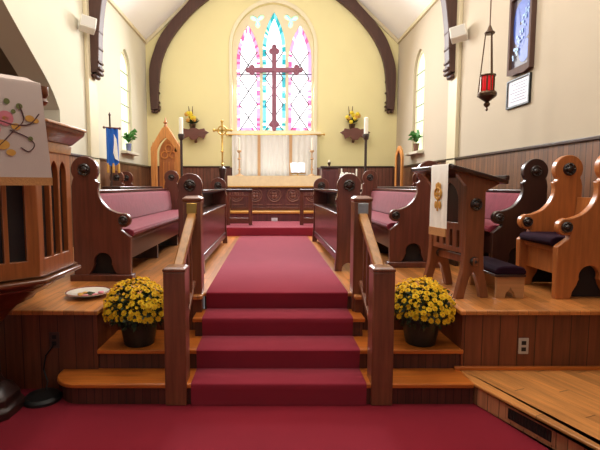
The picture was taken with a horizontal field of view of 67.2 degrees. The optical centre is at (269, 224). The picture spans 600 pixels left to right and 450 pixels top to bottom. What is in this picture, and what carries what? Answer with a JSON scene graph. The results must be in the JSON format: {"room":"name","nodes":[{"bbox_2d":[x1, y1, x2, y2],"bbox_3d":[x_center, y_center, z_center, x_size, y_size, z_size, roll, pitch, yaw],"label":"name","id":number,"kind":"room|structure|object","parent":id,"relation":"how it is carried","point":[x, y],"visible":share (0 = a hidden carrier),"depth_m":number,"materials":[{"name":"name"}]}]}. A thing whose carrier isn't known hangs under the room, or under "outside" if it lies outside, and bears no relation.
{"room":"church","nodes":[
{"label":"church","id":0,"kind":"room"},
{"bbox_2d":[0,48,18,76],"bbox_3d":[-3.953,-1.471,4.239,1.295,5.200,5.700,0,5,0],"label":"wall","id":1,"kind":"structure","parent":0,"point":[6,68],"depth_m":6.92,"materials":[{"name":"beige paint"}]},
{"bbox_2d":[0,302,117,388],"bbox_3d":[-2.135,0.907,3.604,1.730,0.570,0.575,0,5,0],"label":"wall","id":2,"kind":"structure","parent":0,"point":[24,339],"depth_m":3.32,"materials":[{"name":"brown wood"}]},
{"bbox_2d":[49,332,59,347],"bbox_3d":[-1.584,0.845,3.305,0.074,0.120,0.011,0,5,0],"label":"wall outlet","id":3,"kind":"object","parent":2,"relation":"attached to","point":[53,336],"visible":1,"depth_m":3.30,"materials":[{"name":"black plastic"}]},
{"bbox_2d":[62,296,472,403],"bbox_3d":[-0.045,0.917,3.497,2.910,0.570,0.830,0,5,0],"label":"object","id":4,"kind":"structure","parent":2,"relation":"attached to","point":[71,395],"depth_m":3.11,"materials":[{"name":"brown wood"}]},
{"bbox_2d":[0,0,147,165],"bbox_3d":[-3.130,-1.298,3.401,0.350,5.000,15.000,0,5,0],"label":"wall","id":5,"kind":"structure","parent":0,"point":[42,40],"depth_m":6.73,"materials":[{"name":"paint"}]},
{"bbox_2d":[78,14,96,34],"bbox_3d":[-2.822,-3.081,6.948,0.256,0.254,0.314,-3,6,-30],"label":"wall speaker","id":6,"kind":"object","parent":5,"relation":"attached to","point":[87,24],"visible":1,"depth_m":6.85,"materials":[{"name":"white plastic"}]},
{"bbox_2d":[81,14,95,27],"bbox_3d":[-2.755,-3.093,6.832,0.200,0.160,0.006,9,-14,-28],"label":"grille","id":7,"kind":"object","parent":6,"relation":"attached to","point":[86,21],"depth_m":6.83,"materials":[{"name":"white plastic"}]},
{"bbox_2d":[82,0,100,189],"bbox_3d":[-2.925,-1.871,7.406,0.060,4.250,0.360,0,5,0],"label":"trim","id":8,"kind":"structure","parent":5,"relation":"attached to","point":[90,83],"depth_m":7.27,"materials":[{"name":"beige paint"}]},
{"bbox_2d":[69,155,149,246],"bbox_3d":[-2.938,-0.519,8.748,0.035,1.365,4.480,0,5,0],"label":"trim","id":9,"kind":"structure","parent":5,"relation":"attached to","point":[141,175],"depth_m":8.97,"materials":[{"name":"brown wood"}]},
{"bbox_2d":[120,50,139,155],"bbox_3d":[-2.945,-2.523,9.257,0.240,2.130,0.840,0,5,0],"label":"window","id":10,"kind":"structure","parent":5,"relation":"in","point":[123,63],"depth_m":9.36,"materials":[{"name":"glass"}]},
{"bbox_2d":[123,129,136,150],"bbox_3d":[-2.833,-1.742,9.218,0.253,0.470,0.432,0,5,0],"label":"potted plant","id":11,"kind":"object","parent":10,"relation":"on","point":[130,136],"visible":0.93,"depth_m":9.16,"materials":[{"name":"green plant"}]},
{"bbox_2d":[107,0,437,43],"bbox_3d":[0.048,-3.674,3.195,6.005,0.070,15.000,0,5,0],"label":"trim","id":12,"kind":"structure","parent":5,"relation":"attached to","point":[111,2],"depth_m":9.16,"materials":[{"name":"beige paint"}]},
{"bbox_2d":[70,135,599,167],"bbox_3d":[0.048,-0.753,3.451,6.005,0.055,15.006,0,5,0],"label":"trim","id":13,"kind":"structure","parent":5,"relation":"attached to","point":[591,138],"depth_m":6.58,"materials":[{"name":"brown wood"}]},
{"bbox_2d":[118,310,159,347],"bbox_3d":[-1.000,0.798,3.442,0.310,0.215,0.310,0,5,0],"label":"pot","id":14,"kind":"object","parent":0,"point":[144,334],"depth_m":3.34,"materials":[{"name":"black plastic"}]},
{"bbox_2d":[57,309,473,387],"bbox_3d":[-0.052,0.920,3.479,2.955,0.333,0.827,0,5,0],"label":"steps","id":15,"kind":"structure","parent":0,"point":[101,377],"depth_m":3.29,"materials":[{"name":"brown wood"}]},
{"bbox_2d":[102,276,163,347],"bbox_3d":[-0.996,0.648,3.417,0.507,0.520,0.506,3,6,31],"label":"chrysanthemum","id":16,"kind":"object","parent":15,"relation":"on","point":[138,327],"visible":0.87,"depth_m":3.31,"materials":[{"name":"yellow plant"}]},
{"bbox_2d":[400,310,442,347],"bbox_3d":[1.155,0.798,3.452,0.310,0.215,0.310,0,5,0],"label":"pot","id":17,"kind":"object","parent":15,"relation":"on","point":[414,335],"depth_m":3.35,"materials":[{"name":"black plastic"}]},
{"bbox_2d":[394,275,455,347],"bbox_3d":[1.148,0.652,3.431,0.532,0.509,0.515,0,5,0],"label":"chrysanthemum","id":18,"kind":"object","parent":15,"relation":"on","point":[421,328],"visible":0.91,"depth_m":3.32,"materials":[{"name":"yellow plant"}]},
{"bbox_2d":[227,221,312,235],"bbox_3d":[0.025,0.012,9.567,6.050,0.185,2.940,0,5,0],"label":"floor","id":19,"kind":"structure","parent":0,"point":[258,228],"depth_m":8.11,"materials":[{"name":"red carpet"}]},
{"bbox_2d":[109,170,133,185],"bbox_3d":[-2.581,-0.409,8.334,0.558,1.177,0.648,0,5,0],"label":"chair","id":20,"kind":"object","parent":19,"relation":"on","point":[125,178],"visible":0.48,"depth_m":8.02,"materials":[{"name":"brown wood"}]},
{"bbox_2d":[151,118,179,187],"bbox_3d":[-2.170,-1.169,9.580,0.625,2.165,0.450,0,5,0],"label":"gothic throne","id":21,"kind":"object","parent":19,"relation":"on","point":[169,153],"visible":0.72,"depth_m":9.38,"materials":[{"name":"brown wood"}]},
{"bbox_2d":[178,117,183,176],"bbox_3d":[-1.750,-1.074,8.921,0.300,2.090,0.292,0,5,0],"label":"candlestick","id":22,"kind":"object","parent":19,"relation":"on","point":[180,135],"visible":0.67,"depth_m":8.85,"materials":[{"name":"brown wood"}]},
{"bbox_2d":[179,117,182,133],"bbox_3d":[-1.750,-1.953,8.845,0.084,0.325,0.082,0,5,0],"label":"candle","id":23,"kind":"object","parent":22,"relation":"on","point":[180,118],"depth_m":8.81,"materials":[{"name":"white wax"}]},
{"bbox_2d":[213,120,232,180],"bbox_3d":[-0.974,-1.100,9.240,0.311,2.087,0.311,5,7,45],"label":"processional cross","id":24,"kind":"object","parent":19,"relation":"on","point":[222,170],"visible":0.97,"depth_m":9.17,"materials":[{"name":"gold metal"}]},
{"bbox_2d":[202,189,252,224],"bbox_3d":[-1.117,-0.342,8.608,1.565,0.685,0.130,0,5,0],"label":"rail","id":25,"kind":"object","parent":19,"relation":"on","point":[229,220],"visible":0.41,"depth_m":8.57,"materials":[{"name":"brown wood"}]},
{"bbox_2d":[299,189,361,224],"bbox_3d":[1.383,-0.342,8.608,1.635,0.685,0.130,0,5,0],"label":"rail","id":26,"kind":"object","parent":19,"relation":"on","point":[303,220],"visible":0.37,"depth_m":8.57,"materials":[{"name":"brown wood"}]},
{"bbox_2d":[363,117,368,171],"bbox_3d":[1.890,-1.074,8.921,0.300,2.090,0.292,0,5,0],"label":"candle stand","id":27,"kind":"object","parent":19,"relation":"on","point":[365,135],"visible":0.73,"depth_m":8.84,"materials":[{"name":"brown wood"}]},
{"bbox_2d":[364,117,367,133],"bbox_3d":[1.890,-1.953,8.845,0.084,0.325,0.082,0,5,0],"label":"candle","id":28,"kind":"object","parent":27,"relation":"on","point":[366,118],"depth_m":8.81,"materials":[{"name":"white wax"}]},
{"bbox_2d":[394,146,403,185],"bbox_3d":[2.559,-0.890,9.621,0.470,1.602,0.440,-1,5,-12],"label":"chair","id":29,"kind":"object","parent":19,"relation":"on","point":[399,156],"visible":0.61,"depth_m":9.62,"materials":[{"name":"brown wood"}]},
{"bbox_2d":[412,173,418,185],"bbox_3d":[2.701,-0.413,8.384,0.558,1.177,0.648,0,5,0],"label":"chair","id":30,"kind":"object","parent":19,"relation":"on","point":[415,180],"visible":0.03,"depth_m":8.60,"materials":[{"name":"brown wood"}]},
{"bbox_2d":[230,214,312,220],"bbox_3d":[0.100,-0.225,10.299,3.200,0.160,1.440,0,5,0],"label":"step riser","id":31,"kind":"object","parent":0,"point":[255,217],"depth_m":9.58,"materials":[{"name":"red carpet"}]},
{"bbox_2d":[230,210,312,213],"bbox_3d":[0.100,-0.328,10.275,3.240,0.050,1.470,0,5,0],"label":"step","id":32,"kind":"structure","parent":31,"relation":"on","point":[231,211],"depth_m":9.54,"materials":[{"name":"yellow wood"}]},
{"bbox_2d":[230,187,313,209],"bbox_3d":[0.095,-0.731,10.290,2.030,0.750,0.690,0,5,0],"label":"altar","id":33,"kind":"object","parent":32,"relation":"on","point":[263,198],"visible":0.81,"depth_m":10.00,"materials":[{"name":"brown wood"}]},
{"bbox_2d":[227,176,320,186],"bbox_3d":[0.095,-0.989,10.252,2.060,0.251,0.722,0,5,0],"label":"altar cloth","id":34,"kind":"object","parent":33,"relation":"on","point":[233,181],"visible":0.97,"depth_m":9.90,"materials":[{"name":"white fabric"}]},
{"bbox_2d":[235,138,243,175],"bbox_3d":[-0.710,-1.573,10.403,0.220,0.885,0.220,0,5,0],"label":"candlestick","id":35,"kind":"object","parent":34,"relation":"on","point":[238,150],"visible":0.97,"depth_m":10.37,"materials":[{"name":"white wax"}]},
{"bbox_2d":[290,166,305,175],"bbox_3d":[0.630,-1.257,10.184,0.340,0.293,0.250,0,5,0],"label":"book stand","id":36,"kind":"object","parent":34,"relation":"on","point":[290,166],"visible":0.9,"depth_m":10.11,"materials":[{"name":"gold metal"}]},
{"bbox_2d":[290,162,304,172],"bbox_3d":[0.630,-1.293,10.159,0.330,0.249,0.199,0,5,0],"label":"open book","id":37,"kind":"object","parent":36,"relation":"on","point":[299,167],"visible":1,"depth_m":10.15,"materials":[{"name":"white paper"}]},
{"bbox_2d":[307,138,316,175],"bbox_3d":[0.970,-1.573,10.403,0.220,0.885,0.220,0,5,0],"label":"candlestick","id":38,"kind":"object","parent":34,"relation":"on","point":[311,150],"visible":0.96,"depth_m":10.39,"materials":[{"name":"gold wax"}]},
{"bbox_2d":[318,167,339,188],"bbox_3d":[1.330,-0.827,10.217,0.420,0.955,0.540,0,5,0],"label":"base cabinet","id":39,"kind":"object","parent":31,"relation":"on","point":[330,174],"visible":0.38,"depth_m":9.95,"materials":[{"name":"brown wood"}]},
{"bbox_2d":[145,0,398,167],"bbox_3d":[0.048,-3.405,10.972,6.605,7.891,0.450,0,5,0],"label":"wall","id":40,"kind":"structure","parent":0,"point":[195,64],"depth_m":10.75,"materials":[{"name":"beige paint"}]},
{"bbox_2d":[183,128,208,142],"bbox_3d":[-1.790,-2.132,10.706,0.713,0.320,0.300,0,5,0],"label":"wall bracket","id":41,"kind":"object","parent":40,"relation":"attached to","point":[192,133],"visible":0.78,"depth_m":10.55,"materials":[{"name":"brown wood"}]},
{"bbox_2d":[184,106,198,127],"bbox_3d":[-1.851,-2.504,10.652,0.382,0.611,0.320,0,5,0],"label":"flower arrangement","id":42,"kind":"object","parent":41,"relation":"on","point":[191,119],"visible":0.98,"depth_m":10.59,"materials":[{"name":"yellow plant"}]},
{"bbox_2d":[145,0,397,44],"bbox_3d":[0.048,-5.685,10.524,6.005,2.871,0.050,0,5,0],"label":"trim","id":43,"kind":"structure","parent":40,"relation":"attached to","point":[171,17],"depth_m":10.58,"materials":[{"name":"beige paint"}]},
{"bbox_2d":[150,168,393,206],"bbox_3d":[0.048,-0.793,10.955,5.925,1.200,0.035,0,5,0],"label":"trim","id":44,"kind":"structure","parent":40,"relation":"attached to","point":[385,176],"depth_m":10.90,"materials":[{"name":"brown wood"}]},
{"bbox_2d":[149,0,395,113],"bbox_3d":[0.060,-4.648,10.558,5.831,4.000,0.120,0,5,0],"label":"trim","id":45,"kind":"structure","parent":40,"relation":"attached to","point":[191,6],"depth_m":10.55,"materials":[{"name":"brown wood"}]},
{"bbox_2d":[227,0,320,133],"bbox_3d":[0.100,-3.753,10.766,2.240,3.180,0.300,0,5,0],"label":"window","id":46,"kind":"structure","parent":40,"relation":"in","point":[265,26],"depth_m":10.84,"materials":[{"name":"glass"}]},
{"bbox_2d":[245,44,302,130],"bbox_3d":[0.100,-3.279,10.797,1.370,2.017,0.140,0,5,0],"label":"wall cross","id":47,"kind":"object","parent":46,"relation":"attached to","point":[252,70],"visible":1,"depth_m":10.70,"materials":[{"name":"brown wood"}]},
{"bbox_2d":[225,133,324,175],"bbox_3d":[0.125,-1.308,10.796,2.366,1.743,0.193,0,5,0],"label":"curtain","id":48,"kind":"object","parent":40,"relation":"hanging from","point":[260,154],"visible":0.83,"depth_m":10.69,"materials":[{"name":"beige fabric"}]},
{"bbox_2d":[340,128,369,142],"bbox_3d":[2.000,-2.132,10.706,0.713,0.320,0.300,0,5,0],"label":"wall bracket","id":49,"kind":"object","parent":40,"relation":"attached to","point":[354,133],"visible":0.79,"depth_m":10.55,"materials":[{"name":"brown wood"}]},
{"bbox_2d":[345,106,360,128],"bbox_3d":[1.958,-2.506,10.677,0.376,0.611,0.271,0,5,0],"label":"flower arrangement","id":50,"kind":"object","parent":49,"relation":"on","point":[355,116],"visible":1,"depth_m":10.59,"materials":[{"name":"yellow plant"}]},
{"bbox_2d":[113,0,431,38],"bbox_3d":[0.048,-5.025,3.078,6.605,3.200,15.000,0,5,0],"label":"ceiling","id":51,"kind":"structure","parent":0,"point":[146,16],"depth_m":9.82,"materials":[{"name":"white paint"}]},
{"bbox_2d":[477,0,496,110],"bbox_3d":[2.410,-2.860,4.869,0.200,3.199,0.201,0,5,0],"label":"sanctuary lamp","id":52,"kind":"object","parent":51,"relation":"hanging from","point":[487,92],"visible":1,"depth_m":4.93,"materials":[{"name":"red glass"}]},
{"bbox_2d":[0,389,549,449],"bbox_3d":[-1.325,1.566,-0.115,9.350,0.100,7.500,0,5,0],"label":"floor","id":53,"kind":"structure","parent":0,"point":[62,425],"depth_m":2.79,"materials":[{"name":"red carpet"}]},
{"bbox_2d":[24,343,61,408],"bbox_3d":[-1.600,1.054,3.174,0.250,0.353,0.292,0,5,0],"label":"stand base","id":54,"kind":"object","parent":53,"relation":"on","point":[43,397],"visible":0.98,"depth_m":3.13,"materials":[{"name":"black plastic"}]},
{"bbox_2d":[0,86,86,421],"bbox_3d":[-1.930,0.175,2.911,1.323,2.148,1.323,0,5,0],"label":"pulpit","id":55,"kind":"object","parent":53,"relation":"on","point":[36,242],"visible":0.59,"depth_m":2.75,"materials":[{"name":"brown wood"}]},
{"bbox_2d":[0,74,52,185],"bbox_3d":[-1.512,-0.534,2.455,0.519,0.635,0.236,-5,7,-45],"label":"cloth","id":56,"kind":"object","parent":55,"relation":"hanging from","point":[24,150],"visible":1,"depth_m":2.46,"materials":[{"name":"white fabric"}]},
{"bbox_2d":[162,196,204,404],"bbox_3d":[-0.643,0.494,3.462,0.158,1.418,0.890,0,5,0],"label":"stair railing","id":57,"kind":"object","parent":53,"relation":"on","point":[182,279],"visible":0.99,"depth_m":3.07,"materials":[{"name":"brown wood"}]},
{"bbox_2d":[191,236,366,404],"bbox_3d":[0.060,0.718,5.601,1.200,0.613,5.104,0,5,0],"label":"carpet runner","id":58,"kind":"object","parent":53,"relation":"on","point":[277,322],"visible":1,"depth_m":3.58,"materials":[{"name":"red carpet"}]},
{"bbox_2d":[350,196,395,404],"bbox_3d":[0.765,0.494,3.462,0.158,1.418,0.890,0,5,0],"label":"stair railing","id":59,"kind":"object","parent":53,"relation":"on","point":[370,277],"visible":0.98,"depth_m":3.08,"materials":[{"name":"brown wood"}]},
{"bbox_2d":[473,386,586,449],"bbox_3d":[2.342,1.369,0.820,1.648,0.128,5.181,0,5,-3],"label":"platform","id":60,"kind":"object","parent":53,"relation":"on","point":[487,402],"visible":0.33,"depth_m":2.89,"materials":[{"name":"brown wood"}]},
{"bbox_2d":[460,370,599,449],"bbox_3d":[2.334,1.296,0.811,1.660,0.022,5.186,0,5,-3],"label":"platform","id":61,"kind":"object","parent":60,"relation":"on","point":[566,402],"visible":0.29,"depth_m":2.92,"materials":[{"name":"brown wood"}]},
{"bbox_2d":[505,404,556,446],"bbox_3d":[1.559,1.200,2.711,0.012,0.096,0.340,-2,5,-21],"label":"floor vent","id":62,"kind":"object","parent":60,"relation":"attached to","point":[512,415],"visible":1,"depth_m":2.70,"materials":[{"name":"metal"}]},
{"bbox_2d":[118,300,438,329],"bbox_3d":[0.070,0.788,3.822,2.680,0.370,0.120,0,5,0],"label":"wall","id":63,"kind":"structure","parent":0,"point":[359,305],"depth_m":3.76,"materials":[{"name":"brown wood"}]},
{"bbox_2d":[8,236,599,314],"bbox_3d":[0.025,0.427,5.706,6.050,0.035,4.905,0,5,0],"label":"floor","id":64,"kind":"structure","parent":0,"point":[52,300],"depth_m":3.71,"materials":[{"name":"brown wood"}]},
{"bbox_2d":[65,286,110,297],"bbox_3d":[-1.490,0.561,3.692,0.354,0.044,0.354,0,5,0],"label":"decorative plate","id":65,"kind":"object","parent":64,"relation":"on","point":[89,291],"visible":1,"depth_m":3.72,"materials":[{"name":"white ceramic"}]},
{"bbox_2d":[103,112,120,185],"bbox_3d":[-2.668,-0.822,7.579,0.270,2.130,0.300,5,7,45],"label":"banner","id":66,"kind":"object","parent":64,"relation":"on","point":[112,145],"visible":0.88,"depth_m":7.49,"materials":[{"name":"blue fabric"}]},
{"bbox_2d":[70,156,178,280],"bbox_3d":[-1.595,-0.216,6.109,0.590,1.177,3.841,0,5,0],"label":"pew","id":67,"kind":"object","parent":64,"relation":"on","point":[112,227],"visible":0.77,"depth_m":4.27,"materials":[{"name":"brown wood"}]},
{"bbox_2d":[100,191,171,218],"bbox_3d":[-1.767,-0.283,6.106,0.084,0.330,3.635,0,5,0],"label":"cushion","id":68,"kind":"object","parent":67,"relation":"on","point":[138,204],"depth_m":5.96,"materials":[{"name":"fabric"}]},
{"bbox_2d":[122,209,177,235],"bbox_3d":[-1.538,-0.080,6.126,0.473,0.082,3.640,0,5,0],"label":"seat cushion","id":69,"kind":"object","parent":67,"relation":"on","point":[141,224],"depth_m":5.52,"materials":[{"name":"fabric"}]},
{"bbox_2d":[102,186,162,188],"bbox_3d":[-2.100,-0.166,7.162,0.240,0.895,2.360,0,5,0],"label":"desk","id":70,"kind":"object","parent":64,"relation":"on","point":[103,187],"visible":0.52,"depth_m":6.43,"materials":[{"name":"brown wood"}]},
{"bbox_2d":[177,173,227,273],"bbox_3d":[-0.812,-0.118,5.824,0.284,1.030,2.576,0,5,0],"label":"desk","id":71,"kind":"object","parent":64,"relation":"on","point":[189,184],"visible":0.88,"depth_m":5.42,"materials":[{"name":"brown wood"}]},
{"bbox_2d":[203,204,225,216],"bbox_3d":[-0.800,-0.204,5.834,0.230,0.030,2.420,0,5,0],"label":"shelf","id":72,"kind":"object","parent":71,"relation":"attached to","point":[208,209],"depth_m":6.00,"materials":[{"name":"brown wood"}]},
{"bbox_2d":[312,173,360,270],"bbox_3d":[0.828,-0.133,5.993,0.284,1.030,2.636,0,5,0],"label":"desk","id":73,"kind":"object","parent":64,"relation":"on","point":[332,208],"visible":0.93,"depth_m":4.79,"materials":[{"name":"brown wood"}]},
{"bbox_2d":[314,204,336,215],"bbox_3d":[0.815,-0.219,6.003,0.230,0.030,2.480,0,5,0],"label":"shelf","id":74,"kind":"object","parent":73,"relation":"attached to","point":[331,209],"depth_m":6.00,"materials":[{"name":"brown wood"}]},
{"bbox_2d":[360,161,439,267],"bbox_3d":[1.597,-0.243,6.412,0.590,1.177,3.031,0,5,0],"label":"pew","id":75,"kind":"object","parent":64,"relation":"on","point":[400,217],"visible":0.57,"depth_m":4.98,"materials":[{"name":"brown wood"}]},
{"bbox_2d":[371,210,396,228],"bbox_3d":[1.540,-0.106,6.430,0.473,0.082,2.830,0,5,0],"label":"seat cushion","id":76,"kind":"object","parent":75,"relation":"on","point":[380,218],"depth_m":5.66,"materials":[{"name":"fabric"}]},
{"bbox_2d":[371,191,415,213],"bbox_3d":[1.769,-0.309,6.410,0.084,0.330,2.825,0,5,0],"label":"cushion","id":77,"kind":"object","parent":75,"relation":"on","point":[383,202],"depth_m":6.57,"materials":[{"name":"fabric"}]},
{"bbox_2d":[377,186,458,265],"bbox_3d":[2.100,-0.127,6.714,0.200,0.895,3.460,0,5,0],"label":"desk","id":78,"kind":"object","parent":64,"relation":"on","point":[452,262],"visible":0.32,"depth_m":6.55,"materials":[{"name":"brown wood"}]},
{"bbox_2d":[412,165,509,298],"bbox_3d":[1.583,0.036,3.849,0.485,1.063,0.670,-1,5,-10],"label":"lectern","id":79,"kind":"object","parent":64,"relation":"on","point":[467,188],"visible":0.75,"depth_m":3.60,"materials":[{"name":"brown wood"}]},
{"bbox_2d":[428,164,468,236],"bbox_3d":[1.449,-0.201,3.642,0.213,0.572,0.250,-1,5,-10],"label":"cloth","id":80,"kind":"object","parent":79,"relation":"hanging from","point":[439,173],"visible":0.97,"depth_m":3.61,"materials":[{"name":"white fabric"}]},
{"bbox_2d":[469,256,525,297],"bbox_3d":[1.922,0.437,3.862,0.251,0.262,0.540,0,5,0],"label":"stool","id":81,"kind":"object","parent":64,"relation":"on","point":[505,276],"visible":0.69,"depth_m":3.62,"materials":[{"name":"brown wood"}]},
{"bbox_2d":[483,256,525,273],"bbox_3d":[1.922,0.340,3.854,0.251,0.067,0.540,0,5,0],"label":"cushion","id":82,"kind":"object","parent":81,"relation":"on","point":[491,265],"depth_m":3.63,"materials":[{"name":"purple fabric"}]},
{"bbox_2d":[459,159,547,264],"bbox_3d":[2.565,-0.211,6.049,0.590,1.177,2.961,0,5,0],"label":"stall","id":83,"kind":"object","parent":64,"relation":"on","point":[503,207],"visible":0.42,"depth_m":4.62,"materials":[{"name":"brown wood"}]},
{"bbox_2d":[484,219,498,231],"bbox_3d":[2.508,-0.075,6.066,0.473,0.082,2.760,0,5,0],"label":"seat cushion","id":84,"kind":"object","parent":83,"relation":"on","point":[489,226],"depth_m":4.75,"materials":[{"name":"fabric"}]},
{"bbox_2d":[485,192,519,218],"bbox_3d":[2.737,-0.278,6.046,0.084,0.330,2.755,0,5,0],"label":"cushion","id":85,"kind":"object","parent":83,"relation":"on","point":[495,201],"depth_m":5.36,"materials":[{"name":"fabric"}]},
{"bbox_2d":[516,155,599,298],"bbox_3d":[2.531,-0.018,3.821,0.558,1.177,0.648,0,5,0],"label":"chair","id":86,"kind":"object","parent":64,"relation":"on","point":[560,244],"visible":0.99,"depth_m":3.73,"materials":[{"name":"brown wood"}]},
{"bbox_2d":[519,231,564,245],"bbox_3d":[2.488,0.118,3.845,0.473,0.082,0.460,0,5,0],"label":"seat cushion","id":87,"kind":"object","parent":86,"relation":"on","point":[537,238],"depth_m":3.83,"materials":[{"name":"purple fabric"}]},
{"bbox_2d":[396,0,599,164],"bbox_3d":[3.225,-1.298,3.401,0.350,5.000,15.000,0,5,0],"label":"wall","id":88,"kind":"structure","parent":0,"point":[564,105],"depth_m":5.93,"materials":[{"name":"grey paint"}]},
{"bbox_2d":[89,0,456,80],"bbox_3d":[0.060,-4.458,7.202,6.106,4.160,0.220,0,5,0],"label":"trim","id":89,"kind":"structure","parent":88,"relation":"attached to","point":[97,8],"depth_m":7.25,"materials":[{"name":"brown wood"}]},
{"bbox_2d":[405,50,424,155],"bbox_3d":[3.040,-2.523,9.257,0.240,2.130,0.840,0,5,0],"label":"window","id":90,"kind":"structure","parent":88,"relation":"in","point":[420,73],"depth_m":9.33,"materials":[{"name":"glass"}]},
{"bbox_2d":[408,129,421,150],"bbox_3d":[2.935,-1.740,9.214,0.239,0.467,0.422,0,5,0],"label":"potted plant","id":91,"kind":"object","parent":90,"relation":"on","point":[415,136],"visible":0.93,"depth_m":9.15,"materials":[{"name":"green plant"}]},
{"bbox_2d":[446,0,463,164],"bbox_3d":[3.020,-1.871,7.406,0.060,4.250,0.360,0,5,0],"label":"trim","id":92,"kind":"structure","parent":88,"relation":"attached to","point":[455,83],"depth_m":7.28,"materials":[{"name":"beige paint"}]},
{"bbox_2d":[449,23,467,43],"bbox_3d":[2.922,-2.942,6.960,0.256,0.254,0.314,3,6,30],"label":"wall speaker","id":93,"kind":"object","parent":88,"relation":"attached to","point":[458,33],"visible":1,"depth_m":6.86,"materials":[{"name":"white plastic"}]},
{"bbox_2d":[450,24,464,37],"bbox_3d":[2.855,-2.953,6.845,0.200,0.160,0.006,-9,-14,28],"label":"grille","id":94,"kind":"object","parent":93,"relation":"attached to","point":[458,31],"depth_m":6.84,"materials":[{"name":"white plastic"}]},
{"bbox_2d":[394,139,599,200],"bbox_3d":[3.033,0.234,3.533,0.035,1.925,15.000,0,5,0],"label":"trim","id":95,"kind":"structure","parent":88,"relation":"attached to","point":[509,163],"depth_m":5.27,"materials":[{"name":"brown wood"}]},
{"bbox_2d":[506,72,531,109],"bbox_3d":[3.035,-1.626,5.503,0.030,0.350,0.515,0,5,0],"label":"framed notice","id":96,"kind":"object","parent":88,"relation":"attached to","point":[518,90],"visible":1,"depth_m":5.47,"materials":[{"name":"white paper"}]},
{"bbox_2d":[507,0,536,76],"bbox_3d":[3.020,-2.424,5.396,0.060,1.219,0.500,0,5,0],"label":"framed picture","id":97,"kind":"object","parent":88,"relation":"attached to","point":[522,13],"visible":1,"depth_m":5.42},
{"bbox_2d":[439,308,599,365],"bbox_3d":[2.230,0.907,3.604,1.640,0.570,0.575,0,5,0],"label":"wall","id":98,"kind":"structure","parent":0,"point":[484,340],"depth_m":3.31,"materials":[{"name":"brown wood"}]},
{"bbox_2d":[518,338,528,353],"bbox_3d":[1.864,0.890,3.309,0.074,0.120,0.011,0,5,0],"label":"wall outlet","id":99,"kind":"object","parent":98,"relation":"attached to","point":[523,343],"visible":1,"depth_m":3.31,"materials":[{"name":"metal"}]},
{"bbox_2d":[454,366,599,369],"bbox_3d":[2.205,1.055,3.318,1.690,0.025,0.030,0,5,0],"label":"baseboard","id":100,"kind":"structure","parent":98,"relation":"attached to","point":[455,367],"depth_m":3.30,"materials":[{"name":"brown wood"}]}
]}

